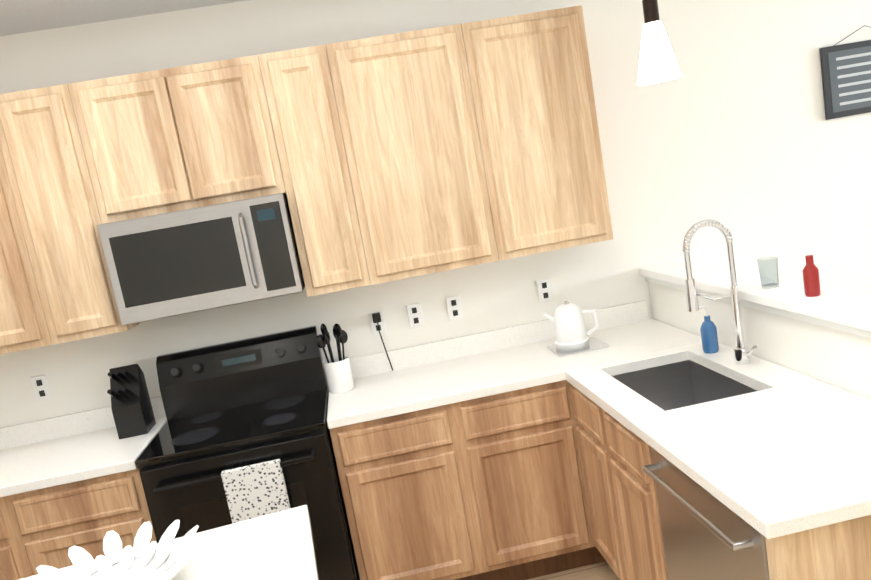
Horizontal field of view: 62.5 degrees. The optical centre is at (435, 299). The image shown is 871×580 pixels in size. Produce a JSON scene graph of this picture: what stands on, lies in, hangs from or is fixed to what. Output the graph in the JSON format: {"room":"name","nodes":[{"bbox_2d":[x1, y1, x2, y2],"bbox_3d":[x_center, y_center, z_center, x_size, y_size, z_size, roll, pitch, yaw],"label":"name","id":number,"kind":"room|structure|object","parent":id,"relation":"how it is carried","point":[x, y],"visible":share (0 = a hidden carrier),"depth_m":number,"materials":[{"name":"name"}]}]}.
{"room":"kitchen","nodes":[
{"label":"kitchen","id":0,"kind":"room"},
{"bbox_2d":[0,0,246,35],"bbox_3d":[2.171,-1.526,0.594,11.140,0.100,6.240,-11,9,-6],"label":"ceiling","id":1,"kind":"structure","parent":0,"point":[20,16],"depth_m":3.06,"materials":[{"name":"white paint"}]},
{"bbox_2d":[637,0,681,84],"bbox_3d":[0.619,-1.047,2.136,0.132,0.774,0.132,-11,9,-6],"label":"pendant light","id":2,"kind":"object","parent":1,"relation":"hanging from","point":[657,63],"visible":1,"depth_m":2.15,"materials":[{"name":"white metal"}]},
{"bbox_2d":[0,0,870,427],"bbox_3d":[2.028,-0.529,3.824,11.140,2.785,0.120,-11,9,-6],"label":"wall","id":3,"kind":"structure","parent":0,"point":[744,142],"depth_m":3.59,"materials":[{"name":"white paint"}]},
{"bbox_2d":[0,147,51,354],"bbox_3d":[-2.006,-0.283,3.094,0.545,1.040,0.348,-11,9,-6],"label":"upper cabinet","id":4,"kind":"object","parent":3,"relation":"attached to","point":[23,324],"visible":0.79,"depth_m":2.99,"materials":[{"name":"brown wood"}]},
{"bbox_2d":[30,375,51,400],"bbox_3d":[-1.859,0.417,3.381,0.070,0.116,0.008,-11,9,-6],"label":"electrical outlet","id":5,"kind":"object","parent":3,"relation":"attached to","point":[40,386],"visible":1,"depth_m":3.38,"materials":[{"name":"white plastic"}]},
{"bbox_2d":[0,84,140,344],"bbox_3d":[-1.585,-0.364,3.138,0.313,1.040,0.348,-11,9,-6],"label":"upper cabinet","id":6,"kind":"object","parent":3,"relation":"attached to","point":[44,157],"visible":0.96,"depth_m":2.97,"materials":[{"name":"brown wood"}]},
{"bbox_2d":[68,55,285,223],"bbox_3d":[-1.092,-0.691,3.157,0.772,0.578,0.348,-11,9,-6],"label":"upper cabinet","id":7,"kind":"object","parent":3,"relation":"attached to","point":[162,141],"visible":0.96,"depth_m":3.00,"materials":[{"name":"brown wood"}]},
{"bbox_2d":[97,193,304,325],"bbox_3d":[-1.000,-0.193,3.178,0.758,0.425,0.460,-11,9,-6],"label":"microwave","id":8,"kind":"object","parent":7,"relation":"attached to","point":[170,264],"visible":0.98,"depth_m":2.99,"materials":[{"name":"grey metal"}]},
{"bbox_2d":[258,45,369,296],"bbox_3d":[-0.536,-0.565,3.246,0.282,1.040,0.348,-11,9,-6],"label":"upper cabinet","id":9,"kind":"object","parent":3,"relation":"attached to","point":[300,95],"visible":1,"depth_m":3.08,"materials":[{"name":"brown wood"}]},
{"bbox_2d":[369,310,392,370],"bbox_3d":[-0.268,0.208,3.544,0.070,0.304,0.037,-11,9,-6],"label":"charger","id":10,"kind":"object","parent":3,"relation":"attached to","point":[377,321],"visible":1,"depth_m":3.54,"materials":[{"name":"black plastic"}]},
{"bbox_2d":[325,24,498,284],"bbox_3d":[-0.109,-0.647,3.291,0.588,1.040,0.348,-11,9,-6],"label":"upper cabinet","id":11,"kind":"object","parent":3,"relation":"attached to","point":[407,119],"visible":0.94,"depth_m":3.13,"materials":[{"name":"brown wood"}]},
{"bbox_2d":[406,303,423,327],"bbox_3d":[-0.101,0.079,3.563,0.070,0.116,0.008,-11,9,-6],"label":"electrical outlet","id":12,"kind":"object","parent":3,"relation":"attached to","point":[414,312],"visible":1,"depth_m":3.56,"materials":[{"name":"white plastic"}]},
{"bbox_2d":[446,295,462,319],"bbox_3d":[0.095,0.041,3.583,0.070,0.116,0.008,-11,9,-6],"label":"electrical outlet","id":13,"kind":"object","parent":3,"relation":"attached to","point":[454,308],"visible":1,"depth_m":3.58,"materials":[{"name":"white plastic"}]},
{"bbox_2d":[461,5,612,260],"bbox_3d":[0.446,-0.754,3.348,0.543,1.040,0.348,-11,9,-6],"label":"upper cabinet","id":14,"kind":"object","parent":3,"relation":"attached to","point":[530,77],"visible":0.94,"depth_m":3.19,"materials":[{"name":"brown wood"}]},
{"bbox_2d":[537,278,552,302],"bbox_3d":[0.554,-0.047,3.631,0.070,0.116,0.008,-11,9,-6],"label":"electrical outlet","id":15,"kind":"object","parent":3,"relation":"attached to","point":[544,290],"visible":1,"depth_m":3.63,"materials":[{"name":"white plastic"}]},
{"bbox_2d":[819,25,870,119],"bbox_3d":[2.223,-1.185,3.685,0.500,0.437,0.024,-11,9,-6],"label":"framed picture","id":16,"kind":"object","parent":3,"relation":"attached to","point":[846,75],"visible":1,"depth_m":3.67,"materials":[{"name":"grey"}]},
{"bbox_2d":[527,561,619,579],"bbox_3d":[2.664,1.282,1.038,11.140,0.100,6.240,-11,9,-6],"label":"floor","id":17,"kind":"structure","parent":0,"point":[603,570],"depth_m":3.24,"materials":[{"name":"brown wood"}]},
{"bbox_2d":[0,467,156,579],"bbox_3d":[-1.830,1.212,3.182,1.371,0.914,0.618,-11,9,-6],"label":"base cabinet","id":18,"kind":"object","parent":17,"relation":"on","point":[49,526],"visible":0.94,"depth_m":2.88,"materials":[{"name":"brown wood"}]},
{"bbox_2d":[0,396,166,496],"bbox_3d":[-2.189,0.779,2.883,1.975,0.140,0.998,-11,9,-6],"label":"countertop","id":19,"kind":"structure","parent":18,"relation":"on","point":[60,450],"depth_m":3.16,"materials":[{"name":"white stone"}]},
{"bbox_2d":[107,364,155,438],"bbox_3d":[-1.379,0.456,3.216,0.124,0.308,0.218,-11,9,-6],"label":"knife block","id":20,"kind":"object","parent":19,"relation":"on","point":[132,409],"visible":1,"depth_m":3.19,"materials":[{"name":"black plastic"}]},
{"bbox_2d":[18,505,318,579],"bbox_3d":[-0.710,1.215,1.767,1.020,0.960,0.690,-12,9,-12],"label":"kitchen island","id":21,"kind":"object","parent":17,"relation":"on","point":[277,546],"visible":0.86,"depth_m":1.89,"materials":[{"name":"white stone"}]},
{"bbox_2d":[36,520,202,579],"bbox_3d":[-0.779,0.687,1.752,0.433,0.095,0.432,-11,9,-6],"label":"decorative bowl","id":22,"kind":"object","parent":21,"relation":"on","point":[142,559],"visible":1,"depth_m":1.85,"materials":[{"name":"white ceramic"}]},
{"bbox_2d":[135,325,359,579],"bbox_3d":[-0.804,0.853,3.220,0.762,1.250,0.704,-11,9,-6],"label":"range","id":23,"kind":"object","parent":17,"relation":"on","point":[243,402],"visible":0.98,"depth_m":3.01,"materials":[{"name":"black metal"}]},
{"bbox_2d":[221,459,290,523],"bbox_3d":[-0.709,0.809,2.876,0.230,0.299,0.034,-11,9,-6],"label":"hanging towel","id":24,"kind":"object","parent":23,"relation":"hanging from","point":[255,490],"visible":0.74,"depth_m":2.85,"materials":[{"name":"white fabric"}]},
{"bbox_2d":[330,403,485,579],"bbox_3d":[-0.145,0.888,3.356,0.523,0.914,0.618,-11,9,-6],"label":"base cabinet","id":25,"kind":"object","parent":17,"relation":"on","point":[405,478],"depth_m":3.05,"materials":[{"name":"brown wood"}]},
{"bbox_2d":[327,324,558,428],"bbox_3d":[-0.007,0.333,3.279,0.990,0.140,0.658,-11,9,-6],"label":"countertop","id":26,"kind":"structure","parent":25,"relation":"on","point":[508,359],"depth_m":3.32,"materials":[{"name":"white stone"}]},
{"bbox_2d":[316,323,354,393],"bbox_3d":[-0.466,0.268,3.342,0.149,0.323,0.140,-11,9,-6],"label":"utensil crock","id":27,"kind":"object","parent":26,"relation":"on","point":[338,374],"visible":1,"depth_m":3.31,"materials":[{"name":"white ceramic"}]},
{"bbox_2d":[458,380,597,579],"bbox_3d":[0.353,0.792,3.408,0.496,0.914,0.618,-11,9,-6],"label":"base cabinet","id":28,"kind":"object","parent":17,"relation":"on","point":[491,487],"depth_m":3.11,"materials":[{"name":"brown wood"}]},
{"bbox_2d":[570,384,667,579],"bbox_3d":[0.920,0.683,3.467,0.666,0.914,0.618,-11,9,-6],"label":"base cabinet","id":29,"kind":"object","parent":17,"relation":"on","point":[600,558],"depth_m":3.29,"materials":[{"name":"brown wood"}]},
{"bbox_2d":[526,300,870,538],"bbox_3d":[0.928,0.370,2.672,0.699,0.344,2.098,-11,9,-6],"label":"countertop","id":30,"kind":"structure","parent":29,"relation":"on","point":[767,449],"depth_m":2.21,"materials":[{"name":"white stone"}]},
{"bbox_2d":[543,301,609,356],"bbox_3d":[0.649,0.116,3.376,0.246,0.227,0.220,-11,9,-6],"label":"kettle","id":31,"kind":"object","parent":30,"relation":"on","point":[571,332],"visible":1,"depth_m":3.33,"materials":[{"name":"white ceramic"}]},
{"bbox_2d":[699,306,718,352],"bbox_3d":[1.113,0.120,2.938,0.074,0.195,0.064,-11,9,-6],"label":"dish soap","id":32,"kind":"object","parent":30,"relation":"on","point":[709,336],"visible":0.96,"depth_m":2.92,"materials":[{"name":"blue plastic"}]},
{"bbox_2d":[682,219,756,364],"bbox_3d":[1.048,-0.014,2.648,0.217,0.569,0.130,-11,9,-6],"label":"faucet","id":33,"kind":"object","parent":30,"relation":"on","point":[742,352],"visible":1,"depth_m":2.67,"materials":[{"name":"silver metal"}]},
{"bbox_2d":[642,446,769,579],"bbox_3d":[1.067,0.876,2.088,0.649,0.913,0.632,-11,9,-6],"label":"dishwasher","id":34,"kind":"object","parent":17,"relation":"on","point":[706,535],"visible":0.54,"depth_m":2.03,"materials":[{"name":"grey metal"}]},
{"bbox_2d":[765,515,870,579],"bbox_3d":[1.157,0.912,1.757,0.640,0.914,0.035,-11,9,-6],"label":"cabinet end panel","id":35,"kind":"object","parent":17,"relation":"on","point":[839,551],"depth_m":1.66,"materials":[{"name":"brown wood"}]},
{"bbox_2d":[648,281,870,399],"bbox_3d":[1.386,0.581,2.715,0.115,1.185,2.188,-11,9,-6],"label":"backsplash","id":36,"kind":"structure","parent":0,"point":[837,358],"depth_m":2.58,"materials":[{"name":"white paint"}]},
{"bbox_2d":[639,262,870,338],"bbox_3d":[1.385,0.564,2.692,0.195,1.225,2.228,-11,9,-6],"label":"ledge","id":37,"kind":"structure","parent":36,"relation":"on","point":[847,312],"depth_m":2.56,"materials":[{"name":"white"}]},
{"bbox_2d":[757,256,778,288],"bbox_3d":[1.256,-0.102,2.703,0.072,0.110,0.071,-11,9,-6],"label":"drinking glass","id":38,"kind":"object","parent":37,"relation":"on","point":[768,271],"visible":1,"depth_m":2.68,"materials":[{"name":"clear glass"}]},
{"bbox_2d":[802,255,820,296],"bbox_3d":[1.285,-0.082,2.455,0.050,0.140,0.049,-11,9,-6],"label":"soap bottle","id":39,"kind":"object","parent":37,"relation":"on","point":[811,279],"visible":1,"depth_m":2.44,"materials":[{"name":"red plastic"}]}
]}

